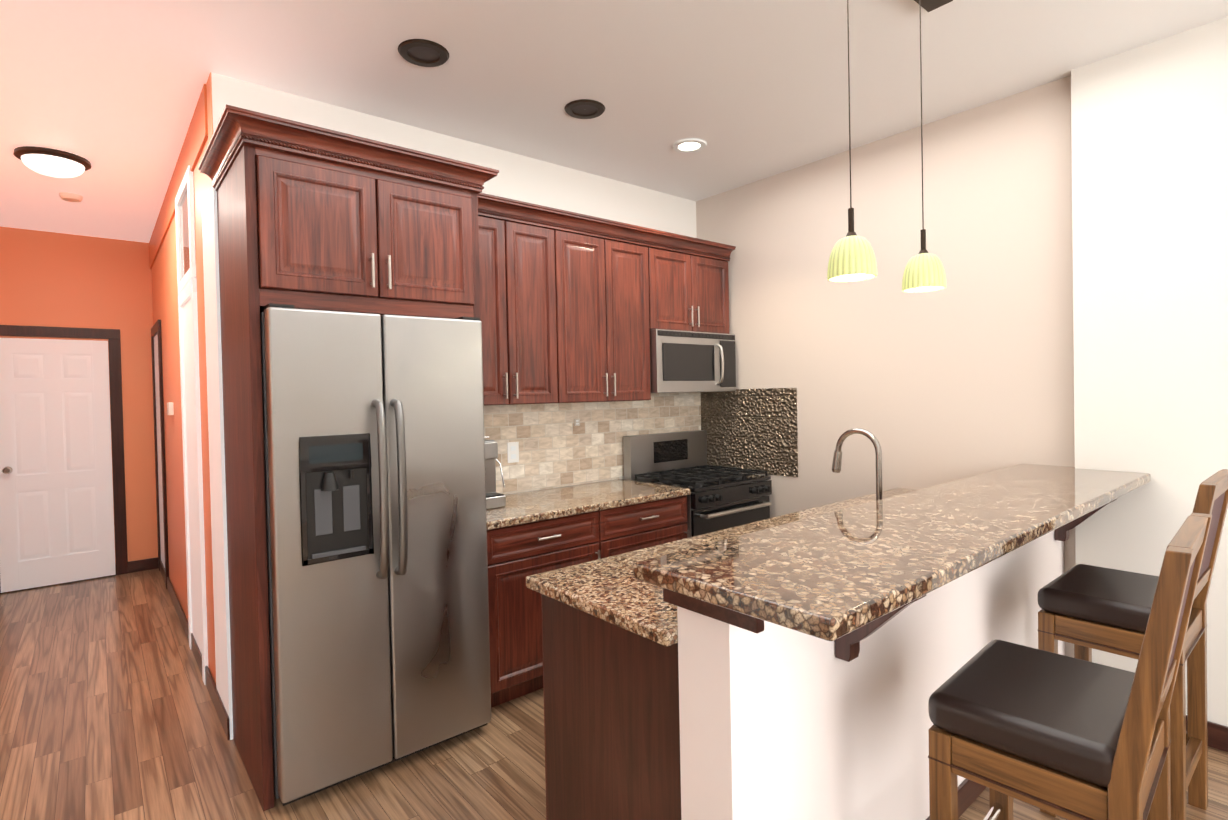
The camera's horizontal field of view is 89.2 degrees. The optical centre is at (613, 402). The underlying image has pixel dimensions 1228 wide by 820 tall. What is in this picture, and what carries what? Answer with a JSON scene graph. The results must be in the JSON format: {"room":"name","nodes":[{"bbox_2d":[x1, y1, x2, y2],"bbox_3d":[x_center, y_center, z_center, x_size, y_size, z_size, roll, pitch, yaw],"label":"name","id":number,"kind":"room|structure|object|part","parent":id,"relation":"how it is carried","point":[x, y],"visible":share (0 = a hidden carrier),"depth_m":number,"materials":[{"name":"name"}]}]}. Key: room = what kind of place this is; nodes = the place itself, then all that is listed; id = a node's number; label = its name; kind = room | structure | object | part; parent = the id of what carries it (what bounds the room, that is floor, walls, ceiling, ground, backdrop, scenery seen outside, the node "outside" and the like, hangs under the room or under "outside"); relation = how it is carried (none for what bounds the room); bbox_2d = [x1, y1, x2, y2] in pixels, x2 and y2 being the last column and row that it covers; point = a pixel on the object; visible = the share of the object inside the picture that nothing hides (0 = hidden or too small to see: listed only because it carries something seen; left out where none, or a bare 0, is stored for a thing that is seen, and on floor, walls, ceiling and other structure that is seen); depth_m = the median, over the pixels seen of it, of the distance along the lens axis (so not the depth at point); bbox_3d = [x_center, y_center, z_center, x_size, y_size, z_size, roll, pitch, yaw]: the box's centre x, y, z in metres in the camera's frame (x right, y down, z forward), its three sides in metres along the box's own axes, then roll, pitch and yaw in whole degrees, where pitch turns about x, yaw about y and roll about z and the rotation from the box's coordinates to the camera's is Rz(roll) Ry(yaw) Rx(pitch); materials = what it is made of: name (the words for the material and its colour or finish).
{"room":"kitchen","nodes":[
{"label":"kitchen","id":0,"kind":"room"},
{"bbox_2d":[0,226,157,563],"bbox_3d":[-4.554,0.044,5.313,1.270,2.920,0.120,-2,1,-40],"label":"wall","id":1,"kind":"structure","parent":0,"point":[50,279],"depth_m":5.40,"materials":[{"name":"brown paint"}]},
{"bbox_2d":[0,338,115,592],"bbox_3d":[-4.613,0.487,5.152,0.710,2.019,0.040,-2,1,-40],"label":"door","id":2,"kind":"structure","parent":1,"relation":"in","point":[56,509],"depth_m":5.13,"materials":[{"name":"white wood"}]},
{"bbox_2d":[2,467,12,473],"bbox_3d":[-4.801,0.536,4.926,0.056,0.056,0.066,-2,1,-40],"label":"door knob","id":3,"kind":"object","parent":2,"relation":"attached to","point":[6,470],"depth_m":4.91,"materials":[{"name":"silver metal"}]},
{"bbox_2d":[0,325,127,574],"bbox_3d":[-4.624,0.442,5.163,0.880,2.137,0.021,-2,1,-40],"label":"door frame","id":4,"kind":"structure","parent":1,"relation":"attached to","point":[112,336],"depth_m":5.40,"materials":[{"name":"brown wood"}]},
{"bbox_2d":[0,557,157,593],"bbox_3d":[-4.528,1.456,5.245,1.150,0.100,0.014,-2,1,-40],"label":"baseboard","id":5,"kind":"structure","parent":1,"relation":"attached to","point":[143,565],"depth_m":5.51,"materials":[{"name":"brown wood"}]},
{"bbox_2d":[151,72,215,683],"bbox_3d":[-2.876,0.026,4.200,0.124,2.920,3.742,-2,1,-40],"label":"wall","id":6,"kind":"structure","parent":0,"point":[164,289],"depth_m":4.12,"materials":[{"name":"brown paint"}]},
{"bbox_2d":[154,334,164,567],"bbox_3d":[-3.833,0.453,5.264,0.006,2.055,0.620,-2,1,-40],"label":"hall door","id":7,"kind":"structure","parent":6,"relation":"in","point":[159,448],"depth_m":5.33,"materials":[{"name":"white"}]},
{"bbox_2d":[151,319,168,588],"bbox_3d":[-3.839,0.415,5.259,0.020,2.150,0.790,-2,1,-40],"label":"door frame","id":8,"kind":"structure","parent":6,"relation":"attached to","point":[155,329],"depth_m":4.97,"materials":[{"name":"brown wood"}]},
{"bbox_2d":[167,402,173,414],"bbox_3d":[-3.128,0.044,4.388,0.028,0.090,0.130,-2,1,-40],"label":"thermostat","id":9,"kind":"object","parent":6,"relation":"attached to","point":[170,408],"visible":1,"depth_m":4.34,"materials":[{"name":"white plastic"}]},
{"bbox_2d":[149,84,207,268],"bbox_3d":[-2.996,-1.317,4.189,0.012,0.230,3.610,-2,1,-40],"label":"frieze","id":10,"kind":"object","parent":6,"relation":"attached to","point":[196,137],"visible":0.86,"depth_m":3.48,"materials":[{"name":"orange paint"}]},
{"bbox_2d":[179,190,189,277],"bbox_3d":[-2.412,-0.944,3.510,0.006,0.460,0.540,-2,1,-40],"label":"glass","id":11,"kind":"object","parent":6,"relation":"attached to","point":[184,240],"visible":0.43,"depth_m":3.55,"materials":[{"name":"grey"}]},
{"bbox_2d":[175,165,207,684],"bbox_3d":[-2.394,0.126,3.522,0.020,2.720,0.696,-2,1,-40],"label":"door frame","id":12,"kind":"structure","parent":6,"relation":"attached to","point":[192,445],"depth_m":3.48,"materials":[{"name":"white wood"}]},
{"bbox_2d":[160,560,229,739],"bbox_3d":[-2.895,1.437,4.174,0.012,0.100,3.752,-2,1,-40],"label":"baseboard","id":13,"kind":"structure","parent":6,"relation":"attached to","point":[221,711],"depth_m":3.42,"materials":[{"name":"brown wood"}]},
{"bbox_2d":[202,187,232,739],"bbox_3d":[-1.823,0.272,2.870,0.028,2.425,0.372,-2,1,-40],"label":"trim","id":14,"kind":"structure","parent":6,"relation":"attached to","point":[216,444],"depth_m":2.81,"materials":[{"name":"white wood"}]},
{"bbox_2d":[211,73,696,494],"bbox_3d":[-0.529,-0.017,3.805,3.210,2.920,0.120,-2,1,-40],"label":"wall","id":15,"kind":"structure","parent":0,"point":[518,177],"depth_m":3.65,"materials":[{"name":"white paint"}]},
{"bbox_2d":[478,216,561,405],"bbox_3d":[-0.665,-0.470,3.384,0.628,0.964,0.345,-2,1,-40],"label":"upper cabinet","id":16,"kind":"object","parent":15,"relation":"attached to","point":[521,273],"depth_m":3.31,"materials":[{"name":"brown wood"}]},
{"bbox_2d":[484,392,700,493],"bbox_3d":[-0.172,0.232,4.014,2.157,0.568,0.010,-2,1,-40],"label":"tile backsplash","id":17,"kind":"structure","parent":15,"relation":"attached to","point":[557,448],"depth_m":3.94,"materials":[{"name":"tile"}]},
{"bbox_2d":[507,442,518,462],"bbox_3d":[-0.592,0.292,3.650,0.075,0.120,0.007,-2,1,-40],"label":"electrical outlet","id":18,"kind":"object","parent":17,"relation":"attached to","point":[512,452],"visible":1,"depth_m":3.65,"materials":[{"name":"white plastic"}]},
{"bbox_2d":[574,419,579,425],"bbox_3d":[-0.234,0.125,3.950,0.045,0.045,0.007,-2,1,-40],"label":"light switch","id":19,"kind":"object","parent":17,"relation":"attached to","point":[576,422],"visible":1,"depth_m":3.95,"materials":[{"name":"white plastic"}]},
{"bbox_2d":[558,230,653,402],"bbox_3d":[-0.153,-0.488,3.813,0.709,0.964,0.345,-2,1,-40],"label":"upper cabinet","id":20,"kind":"object","parent":15,"relation":"attached to","point":[567,317],"depth_m":3.68,"materials":[{"name":"brown wood"}]},
{"bbox_2d":[654,248,729,333],"bbox_3d":[0.412,-0.731,4.286,0.773,0.516,0.345,-2,1,-40],"label":"upper cabinet","id":21,"kind":"object","parent":15,"relation":"attached to","point":[691,292],"depth_m":4.14,"materials":[{"name":"brown wood"}]},
{"bbox_2d":[650,329,735,392],"bbox_3d":[0.459,-0.270,4.248,0.769,0.400,0.440,-2,1,-40],"label":"microwave","id":22,"kind":"object","parent":21,"relation":"attached to","point":[686,361],"visible":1,"depth_m":4.08,"materials":[{"name":"silver metal"}]},
{"bbox_3d":[0.720,-0.260,4.221,0.020,0.287,0.063,-2,1,-40],"label":"handle","id":23,"kind":"part","parent":22,"relation":"part of","materials":[{"name":"silver metal"}]},
{"bbox_2d":[0,568,1227,819],"bbox_3d":[-0.694,1.507,1.779,6.140,0.060,10.490,-2,1,-40],"label":"floor","id":24,"kind":"structure","parent":0,"point":[106,708],"depth_m":2.68,"materials":[{"name":"brown wood"}]},
{"bbox_2d":[210,108,485,810],"bbox_3d":[-1.143,0.223,2.771,0.920,2.496,0.669,-2,1,-40],"label":"tall cabinet","id":25,"kind":"object","parent":24,"relation":"on","point":[316,218],"depth_m":2.42,"materials":[{"name":"brown wood"}]},
{"bbox_3d":[-0.968,-0.647,2.527,0.850,0.573,0.020,-2,1,-40],"label":"frame","id":26,"kind":"part","parent":25,"relation":"part of","materials":[{"name":"brown wood"}]},
{"bbox_3d":[-0.362,-1.006,3.388,3.099,0.092,0.730,-2,1,-40],"label":"crown","id":27,"kind":"part","parent":25,"relation":"part of","materials":[{"name":"brown wood"}]},
{"bbox_2d":[260,303,490,805],"bbox_3d":[-1.079,0.555,2.708,0.840,1.831,0.796,-2,1,-40],"label":"fridge","id":28,"kind":"object","parent":24,"relation":"on","point":[375,491],"visible":0.96,"depth_m":2.40,"materials":[{"name":"grey metal"}]},
{"bbox_3d":[-1.033,0.354,2.326,0.254,0.467,0.008,-2,1,-40],"label":"dispenser frame","id":29,"kind":"part","parent":28,"relation":"part of","materials":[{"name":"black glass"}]},
{"bbox_3d":[-0.868,0.336,2.421,0.105,0.703,0.085,-2,1,-40],"label":"handle","id":30,"kind":"part","parent":28,"relation":"part of","materials":[{"name":"silver metal"}]},
{"bbox_2d":[487,510,602,707],"bbox_3d":[-0.525,1.013,3.311,0.673,0.876,0.630,-2,1,-40],"label":"base cabinet","id":31,"kind":"object","parent":24,"relation":"on","point":[517,555],"depth_m":2.99,"materials":[{"name":"brown wood"}]},
{"bbox_3d":[-0.338,0.661,3.073,0.666,0.159,0.023,-2,1,-40],"label":"drawer","id":32,"kind":"part","parent":31,"relation":"part of","materials":[{"name":"brown wood"}]},
{"bbox_3d":[-0.330,1.042,3.079,0.666,0.590,0.023,-2,1,-40],"label":"door","id":33,"kind":"part","parent":31,"relation":"part of","materials":[{"name":"brown wood"}]},
{"bbox_2d":[541,594,680,819],"bbox_3d":[0.201,1.018,1.955,0.613,0.876,0.620,-2,1,-40],"label":"base cabinet","id":34,"kind":"object","parent":24,"relation":"on","point":[611,721],"visible":0.08,"depth_m":1.71,"materials":[{"name":"brown wood"}]},
{"bbox_2d":[526,488,916,646],"bbox_3d":[0.873,0.537,2.527,2.481,0.038,0.637,-2,1,-40],"label":"countertop","id":35,"kind":"structure","parent":34,"relation":"on","point":[612,590],"depth_m":1.88,"materials":[{"name":"stone"}]},
{"bbox_2d":[832,428,882,500],"bbox_3d":[0.991,0.307,2.487,0.109,0.416,0.226,-2,1,-40],"label":"faucet","id":36,"kind":"object","parent":35,"relation":"on","point":[837,462],"visible":0.54,"depth_m":2.43,"materials":[{"name":"silver metal"}]},
{"bbox_2d":[603,495,688,557],"bbox_3d":[-0.008,0.996,3.743,0.674,0.876,0.630,-2,1,-40],"label":"base cabinet","id":37,"kind":"object","parent":24,"relation":"on","point":[629,528],"depth_m":3.49,"materials":[{"name":"brown wood"}]},
{"bbox_2d":[486,479,689,529],"bbox_3d":[-0.265,0.546,3.509,1.349,0.038,0.639,-2,1,-40],"label":"countertop","id":38,"kind":"structure","parent":37,"relation":"on","point":[534,506],"depth_m":3.41,"materials":[{"name":"stone"}]},
{"bbox_2d":[485,436,505,508],"bbox_3d":[-0.703,0.357,3.221,0.245,0.364,0.401,-2,1,-40],"label":"espresso machine","id":39,"kind":"object","parent":38,"relation":"on","point":[494,499],"visible":0.35,"depth_m":3.22,"materials":[{"name":"silver metal"}]},
{"bbox_3d":[0.178,0.643,3.506,0.666,0.159,0.023,-2,1,-40],"label":"drawer","id":40,"kind":"part","parent":37,"relation":"part of","materials":[{"name":"brown wood"}]},
{"bbox_3d":[0.186,1.025,3.511,0.666,0.590,0.023,-2,1,-40],"label":"door","id":41,"kind":"part","parent":37,"relation":"part of","materials":[{"name":"brown wood"}]},
{"bbox_2d":[623,430,771,536],"bbox_3d":[0.582,0.804,4.167,0.755,1.180,0.688,-2,1,-40],"label":"range","id":42,"kind":"object","parent":24,"relation":"on","point":[719,498],"visible":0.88,"depth_m":4.10,"materials":[{"name":"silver metal"}]},
{"bbox_3d":[0.782,0.577,3.918,0.647,0.042,0.036,-2,1,-40],"label":"knob","id":43,"kind":"part","parent":42,"relation":"part of","materials":[{"name":"black plastic"}]},
{"bbox_3d":[0.780,0.674,3.924,0.635,0.025,0.061,-2,1,-40],"label":"handle","id":44,"kind":"part","parent":42,"relation":"part of","materials":[{"name":"silver metal"}]},
{"bbox_2d":[928,513,1211,819],"bbox_3d":[1.049,0.853,1.434,0.478,1.185,0.456,-2,1,-43],"label":"stool","id":45,"kind":"object","parent":24,"relation":"on","point":[1068,737],"visible":1,"depth_m":1.33,"materials":[{"name":"brown wood"}]},
{"bbox_3d":[1.012,0.703,1.469,0.478,0.084,0.355,-2,1,-43],"label":"seat","id":46,"kind":"part","parent":45,"relation":"part of","materials":[{"name":"black leather"}]},
{"bbox_3d":[1.050,0.753,1.430,0.376,0.985,0.440,-2,1,-43],"label":"rail","id":47,"kind":"part","parent":45,"relation":"part of","materials":[{"name":"brown wood"}]},
{"bbox_2d":[1037,469,1227,819],"bbox_3d":[1.796,0.827,2.144,0.478,1.185,0.456,-2,1,-40],"label":"stool","id":48,"kind":"object","parent":24,"relation":"on","point":[1085,609],"visible":0.54,"depth_m":2.09,"materials":[{"name":"brown wood"}]},
{"bbox_3d":[1.760,0.677,2.180,0.478,0.084,0.355,-2,1,-40],"label":"seat","id":49,"kind":"part","parent":48,"relation":"part of","materials":[{"name":"black leather"}]},
{"bbox_3d":[1.796,0.727,2.139,0.376,0.985,0.440,-2,1,-40],"label":"rail","id":50,"kind":"part","parent":48,"relation":"part of","materials":[{"name":"brown wood"}]},
{"bbox_2d":[0,0,1227,242],"bbox_3d":[-0.756,-1.472,1.734,6.140,0.060,10.490,-2,1,-40],"label":"ceiling","id":51,"kind":"structure","parent":0,"point":[746,90],"depth_m":2.76,"materials":[{"name":"paint"}]},
{"bbox_2d":[13,146,90,177],"bbox_3d":[-3.240,-1.365,3.600,0.336,0.104,0.336,-2,1,-40],"label":"hall ceiling light","id":52,"kind":"object","parent":51,"relation":"attached to","point":[51,162],"visible":1,"depth_m":3.52,"materials":[{"name":"white glass"}]},
{"bbox_3d":[-3.240,-1.350,3.600,0.277,0.075,0.277,-2,1,-40],"label":"glass","id":53,"kind":"part","parent":52,"relation":"part of","materials":[{"name":"white glass"}]},
{"bbox_2d":[59,192,82,201],"bbox_3d":[-3.708,-1.400,4.252,0.124,0.034,0.124,-2,1,-40],"label":"smoke detector","id":54,"kind":"object","parent":51,"relation":"attached to","point":[69,197],"visible":1,"depth_m":4.22,"materials":[{"name":"white plastic"}]},
{"bbox_2d":[398,39,448,66],"bbox_3d":[-0.790,-1.448,2.586,0.206,0.010,0.206,-2,1,-40],"label":"recessed light","id":55,"kind":"object","parent":51,"relation":"in","point":[423,53],"visible":1,"depth_m":2.58,"materials":[{"name":"brown metal"}]},
{"bbox_2d":[564,99,604,118],"bbox_3d":[-0.146,-1.470,3.125,0.206,0.010,0.206,-2,1,-40],"label":"recessed light","id":56,"kind":"object","parent":51,"relation":"in","point":[584,109],"visible":1,"depth_m":3.12,"materials":[{"name":"brown metal"}]},
{"bbox_2d":[671,138,706,152],"bbox_3d":[0.437,-1.490,3.613,0.206,0.010,0.206,-2,1,-40],"label":"recessed light","id":57,"kind":"object","parent":51,"relation":"in","point":[689,145],"visible":1,"depth_m":3.60,"materials":[{"name":"white"}]},
{"bbox_2d":[827,0,952,292],"bbox_3d":[0.897,-0.933,2.041,0.840,1.095,0.142,-2,1,-40],"label":"pendant light","id":58,"kind":"object","parent":51,"relation":"attached to","point":[852,257],"depth_m":1.95,"materials":[{"name":"yellow glass"}]},
{"bbox_3d":[0.712,-0.973,1.886,0.038,0.945,0.038,-2,1,-40],"label":"cord","id":59,"kind":"part","parent":58,"relation":"part of","materials":[{"name":"brown metal"}]},
{"bbox_3d":[0.723,-0.442,1.894,0.142,0.125,0.142,-2,1,-40],"label":"lamp shade","id":60,"kind":"part","parent":58,"relation":"part of","materials":[{"name":"yellow glass"}]},
{"bbox_3d":[1.088,-0.991,2.200,0.038,0.935,0.038,-2,1,-40],"label":"cord","id":61,"kind":"part","parent":58,"relation":"part of","materials":[{"name":"brown metal"}]},
{"bbox_3d":[1.089,-0.930,2.201,0.142,1.056,0.142,-2,1,-40],"label":"pendant light","id":62,"kind":"part","parent":58,"relation":"part of","materials":[{"name":"yellow glass"}]},
{"bbox_3d":[1.099,-0.465,2.208,0.142,0.125,0.142,-2,1,-40],"label":"lamp shade","id":63,"kind":"part","parent":58,"relation":"part of","materials":[{"name":"yellow glass"}]},
{"bbox_3d":[0.886,-1.466,2.033,0.840,0.028,0.090,-2,1,-40],"label":"pendant light canopy","id":64,"kind":"part","parent":58,"relation":"part of","materials":[{"name":"metal"}]},
{"bbox_2d":[677,530,1064,819],"bbox_3d":[1.153,0.914,2.237,2.450,1.035,0.160,-2,1,-40],"label":"wall","id":65,"kind":"structure","parent":0,"point":[778,722],"depth_m":1.66,"materials":[{"name":"white paint"}]},
{"bbox_2d":[634,464,1150,661],"bbox_3d":[1.193,0.497,2.070,2.577,0.327,0.510,-2,1,-40],"label":"countertop","id":66,"kind":"structure","parent":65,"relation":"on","point":[847,580],"depth_m":1.51,"materials":[{"name":"stone"}]},
{"bbox_2d":[926,779,985,819],"bbox_3d":[1.218,1.384,2.178,2.448,0.095,0.013,-2,1,-40],"label":"baseboard","id":67,"kind":"structure","parent":65,"relation":"attached to","point":[969,792],"depth_m":2.19,"materials":[{"name":"brown wood"}]},
{"bbox_2d":[696,76,1075,657],"bbox_3d":[1.451,-0.059,3.845,0.120,2.920,2.360,-2,1,-40],"label":"wall","id":68,"kind":"structure","parent":0,"point":[967,371],"depth_m":3.44,"materials":[{"name":"beige paint"}]},
{"bbox_2d":[700,388,797,476],"bbox_3d":[0.928,0.196,4.382,0.006,0.585,0.835,-2,1,-40],"label":"panel","id":69,"kind":"object","parent":68,"relation":"attached to","point":[755,429],"visible":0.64,"depth_m":4.33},
{"bbox_2d":[1071,17,1227,726],"bbox_3d":[3.517,-0.065,1.330,0.180,2.920,4.150,-2,1,-40],"label":"wall","id":70,"kind":"structure","parent":0,"point":[1149,123],"depth_m":2.64,"materials":[{"name":"white paint"}]},
{"bbox_2d":[1186,715,1227,751],"bbox_3d":[3.568,1.347,1.173,0.014,0.100,3.850,-2,1,-40],"label":"baseboard","id":71,"kind":"structure","parent":70,"relation":"attached to","point":[1217,736],"depth_m":2.51,"materials":[{"name":"brown wood"}]}
]}

